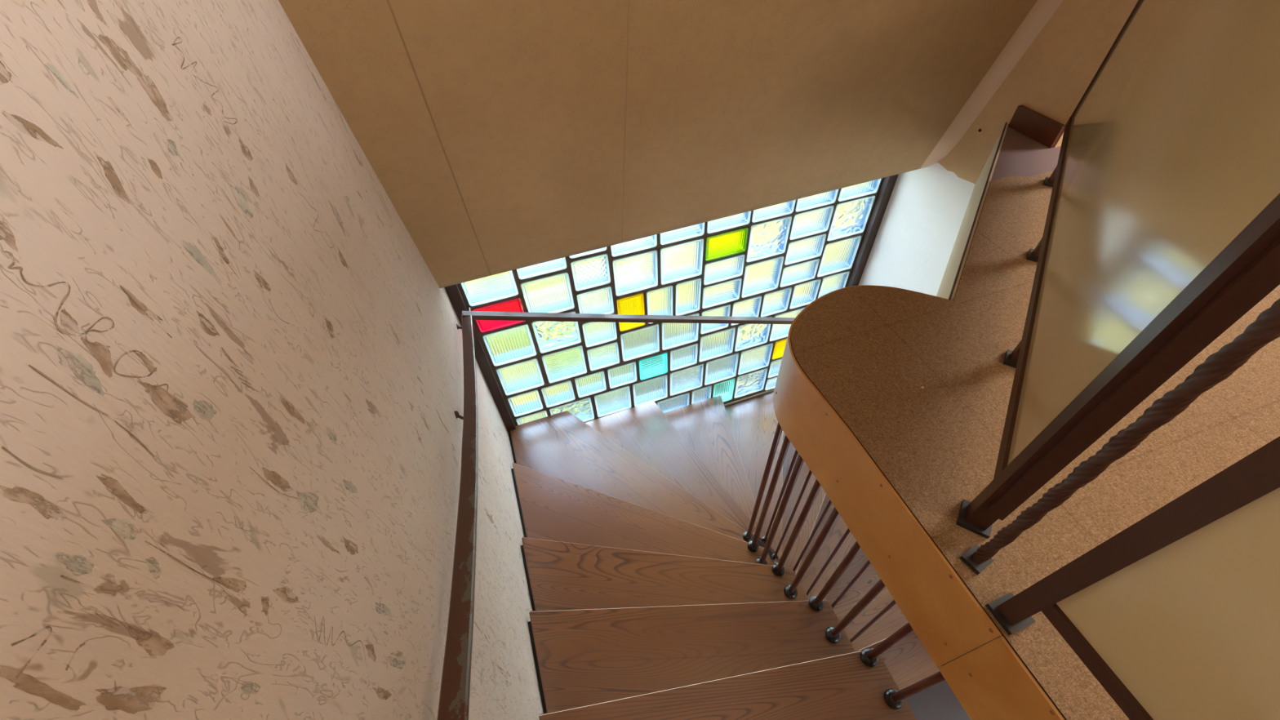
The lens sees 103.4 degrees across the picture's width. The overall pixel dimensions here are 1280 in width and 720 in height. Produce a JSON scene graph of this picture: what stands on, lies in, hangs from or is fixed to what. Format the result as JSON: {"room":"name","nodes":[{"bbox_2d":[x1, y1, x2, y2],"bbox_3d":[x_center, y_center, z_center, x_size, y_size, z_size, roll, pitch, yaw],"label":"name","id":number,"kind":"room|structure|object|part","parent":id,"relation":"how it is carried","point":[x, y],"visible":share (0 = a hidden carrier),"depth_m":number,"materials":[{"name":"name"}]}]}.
{"room":"stairwell","nodes":[
{"label":"stairwell","id":0,"kind":"room"},
{"bbox_2d":[0,0,543,719],"bbox_3d":[-0.258,1.156,0.730,0.201,5.495,4.670,-16,50,-10],"label":"wall","id":1,"kind":"structure","parent":0,"point":[231,366],"depth_m":0.53,"materials":[{"name":"beige paint"}]},
{"bbox_2d":[278,0,1063,288],"bbox_3d":[0.327,-1.279,1.028,2.335,2.790,1.069,-16,50,-10],"label":"ceiling","id":2,"kind":"structure","parent":0,"point":[503,135],"depth_m":1.66,"materials":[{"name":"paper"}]},
{"bbox_2d":[724,388,774,407],"bbox_3d":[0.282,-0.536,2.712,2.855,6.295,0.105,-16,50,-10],"label":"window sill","id":3,"kind":"structure","parent":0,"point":[771,390],"depth_m":3.81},
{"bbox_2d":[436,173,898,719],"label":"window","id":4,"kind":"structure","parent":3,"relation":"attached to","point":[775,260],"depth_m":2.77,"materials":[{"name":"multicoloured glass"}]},
{"bbox_3d":[-0.328,0.391,0.816,0.046,1.322,2.904,-16,50,-10],"label":"wall rail","id":5,"kind":"part","parent":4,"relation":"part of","materials":[{"name":"brown wood"}]},
{"bbox_3d":[-0.825,0.117,2.833,0.050,1.813,0.135,-16,50,-10],"label":"frame post","id":6,"kind":"part","parent":4,"relation":"part of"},
{"bbox_3d":[0.703,0.341,1.376,2.310,2.191,3.020,-16,50,-10],"label":"handrail","id":7,"kind":"part","parent":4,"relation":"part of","materials":[{"name":"brown wood"}]},
{"bbox_3d":[0.285,-0.221,2.735,2.224,0.860,0.035,-16,50,-10],"label":"window rail","id":8,"kind":"part","parent":4,"relation":"part of","materials":[{"name":"silver metal"}]},
{"bbox_3d":[1.333,-0.501,3.245,0.054,1.813,0.135,-16,50,-10],"label":"frame post","id":9,"kind":"part","parent":4,"relation":"part of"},
{"bbox_2d":[757,540,970,719],"bbox_3d":[1.056,2.670,2.914,2.655,0.100,4.870,-16,50,-10],"label":"floor","id":10,"kind":"structure","parent":0,"point":[939,701],"depth_m":3.22,"materials":[{"name":"grey wood"}]},
{"bbox_2d":[790,124,1061,666],"bbox_3d":[2.205,0.548,0.834,4.826,0.252,4.068,-16,50,-10],"label":"floor","id":11,"kind":"structure","parent":0,"point":[1020,154],"depth_m":1.84,"materials":[{"name":"paint"}]},
{"bbox_2d":[508,391,945,719],"bbox_3d":[0.791,1.132,2.183,2.321,2.788,3.212,-16,50,-10],"label":"staircase","id":12,"kind":"structure","parent":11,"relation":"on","point":[654,593],"depth_m":2.16,"materials":[{"name":"brown wood"}]},
{"bbox_2d":[773,284,1001,667],"bbox_3d":[0.535,0.188,1.251,0.411,0.259,0.870,11,50,13],"label":"fascia board","id":13,"kind":"object","parent":11,"relation":"attached to","point":[945,616],"visible":0.77,"depth_m":1.09,"materials":[{"name":"brown wood"}]},
{"bbox_2d":[936,121,1008,300],"bbox_3d":[1.157,-0.463,1.791,0.012,0.276,1.196,23,54,22],"label":"board","id":14,"kind":"object","parent":11,"relation":"attached to","point":[953,273],"visible":0.91,"depth_m":1.73,"materials":[{"name":"beige paint"}]},
{"bbox_2d":[937,635,1065,719],"bbox_3d":[0.792,0.954,0.565,0.007,0.259,1.167,-16,50,-10],"label":"fascia board","id":15,"kind":"object","parent":11,"relation":"attached to","point":[990,682],"visible":1,"depth_m":0.87,"materials":[{"name":"brown wood"}]},
{"bbox_2d":[790,170,1279,719],"bbox_3d":[2.251,0.575,0.636,4.826,0.006,3.750,-16,50,-10],"label":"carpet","id":16,"kind":"object","parent":11,"relation":"on","point":[870,352],"visible":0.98,"depth_m":1.11,"materials":[{"name":"carpet"}]},
{"bbox_2d":[955,0,1279,719],"bbox_3d":[0.937,-0.156,0.733,0.619,0.930,2.624,8,50,10],"label":"landing railing","id":17,"kind":"object","parent":16,"relation":"on","point":[1162,232],"visible":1,"depth_m":0.67,"materials":[{"name":"brown metal"}]},
{"bbox_3d":[0.638,0.302,0.961,0.054,0.010,0.054,24,54,22],"label":"plate","id":18,"kind":"part","parent":17,"relation":"part of","materials":[{"name":"grey metal"}]},
{"bbox_3d":[0.608,0.359,0.912,0.040,0.010,0.036,-26,52,-19],"label":"plate","id":19,"kind":"part","parent":17,"relation":"part of","materials":[{"name":"grey metal"}]},
{"bbox_3d":[0.899,0.000,1.210,0.044,0.010,0.044,24,54,22],"label":"plate","id":20,"kind":"part","parent":17,"relation":"part of","materials":[{"name":"grey metal"}]},
{"bbox_3d":[0.624,0.427,0.852,0.050,0.010,0.050,-18,50,-12],"label":"plate","id":21,"kind":"part","parent":17,"relation":"part of","materials":[{"name":"grey metal"}]},
{"bbox_3d":[0.897,-0.039,1.165,0.026,0.129,0.026,24,54,22],"label":"post","id":22,"kind":"part","parent":17,"relation":"part of","materials":[{"name":"brown wood"}]},
{"bbox_3d":[1.145,-0.300,1.458,0.044,0.010,0.044,24,54,22],"label":"plate","id":23,"kind":"part","parent":17,"relation":"part of","materials":[{"name":"grey metal"}]},
{"bbox_3d":[1.087,-0.306,1.343,0.026,0.030,1.646,24,54,22],"label":"rail","id":24,"kind":"part","parent":17,"relation":"part of","materials":[{"name":"brown wood"}]},
{"bbox_3d":[1.143,-0.339,1.413,0.026,0.129,0.026,24,54,22],"label":"post","id":25,"kind":"part","parent":17,"relation":"part of","materials":[{"name":"brown wood"}]},
{"bbox_3d":[1.391,-0.599,1.706,0.044,0.010,0.044,24,54,22],"label":"plate","id":26,"kind":"part","parent":17,"relation":"part of","materials":[{"name":"grey metal"}]},
{"bbox_3d":[1.388,-0.638,1.661,0.026,0.129,0.026,24,54,22],"label":"post","id":27,"kind":"part","parent":17,"relation":"part of","materials":[{"name":"brown wood"}]},
{"bbox_3d":[0.776,0.701,0.466,0.024,0.030,0.950,-16,50,-10],"label":"rail","id":28,"kind":"part","parent":17,"relation":"part of","materials":[{"name":"brown metal"}]},
{"bbox_3d":[1.507,-1.092,1.496,0.024,0.756,0.012,24,54,22],"label":"frame","id":29,"kind":"part","parent":17,"relation":"part of","materials":[{"name":"brown wood"}]},
{"bbox_3d":[0.617,-0.001,0.616,0.036,0.929,0.036,24,54,22],"label":"post","id":30,"kind":"part","parent":17,"relation":"part of","materials":[{"name":"brown wood"}]},
{"bbox_3d":[0.608,-0.008,0.573,0.026,0.855,0.010,24,54,22],"label":"frame","id":31,"kind":"part","parent":17,"relation":"part of","materials":[{"name":"brown wood"}]},
{"bbox_3d":[0.603,0.124,0.507,0.032,0.929,0.032,-18,50,-12],"label":"post","id":32,"kind":"part","parent":17,"relation":"part of","materials":[{"name":"brown wood"}]},
{"bbox_3d":[1.069,-0.560,1.053,0.012,0.750,1.646,24,54,22],"label":"panel","id":33,"kind":"part","parent":17,"relation":"part of","materials":[{"name":"beige glass"}]},
{"bbox_3d":[0.759,0.449,0.180,0.012,0.740,0.940,-16,50,-10],"label":"panel","id":34,"kind":"part","parent":17,"relation":"part of","materials":[{"name":"beige glass"}]},
{"bbox_2d":[857,0,1137,296],"bbox_3d":[2.100,0.480,1.180,0.120,5.495,4.670,-16,50,-10],"label":"wall","id":35,"kind":"structure","parent":0,"point":[914,242],"depth_m":2.17,"materials":[{"name":"paint"}]},
{"bbox_2d":[1008,104,1065,147],"bbox_3d":[1.497,-0.885,1.911,0.019,0.078,0.200,-16,50,-10],"label":"baseboard","id":36,"kind":"structure","parent":35,"relation":"attached to","point":[1033,124],"depth_m":1.90,"materials":[{"name":"brown wood"}]}
]}

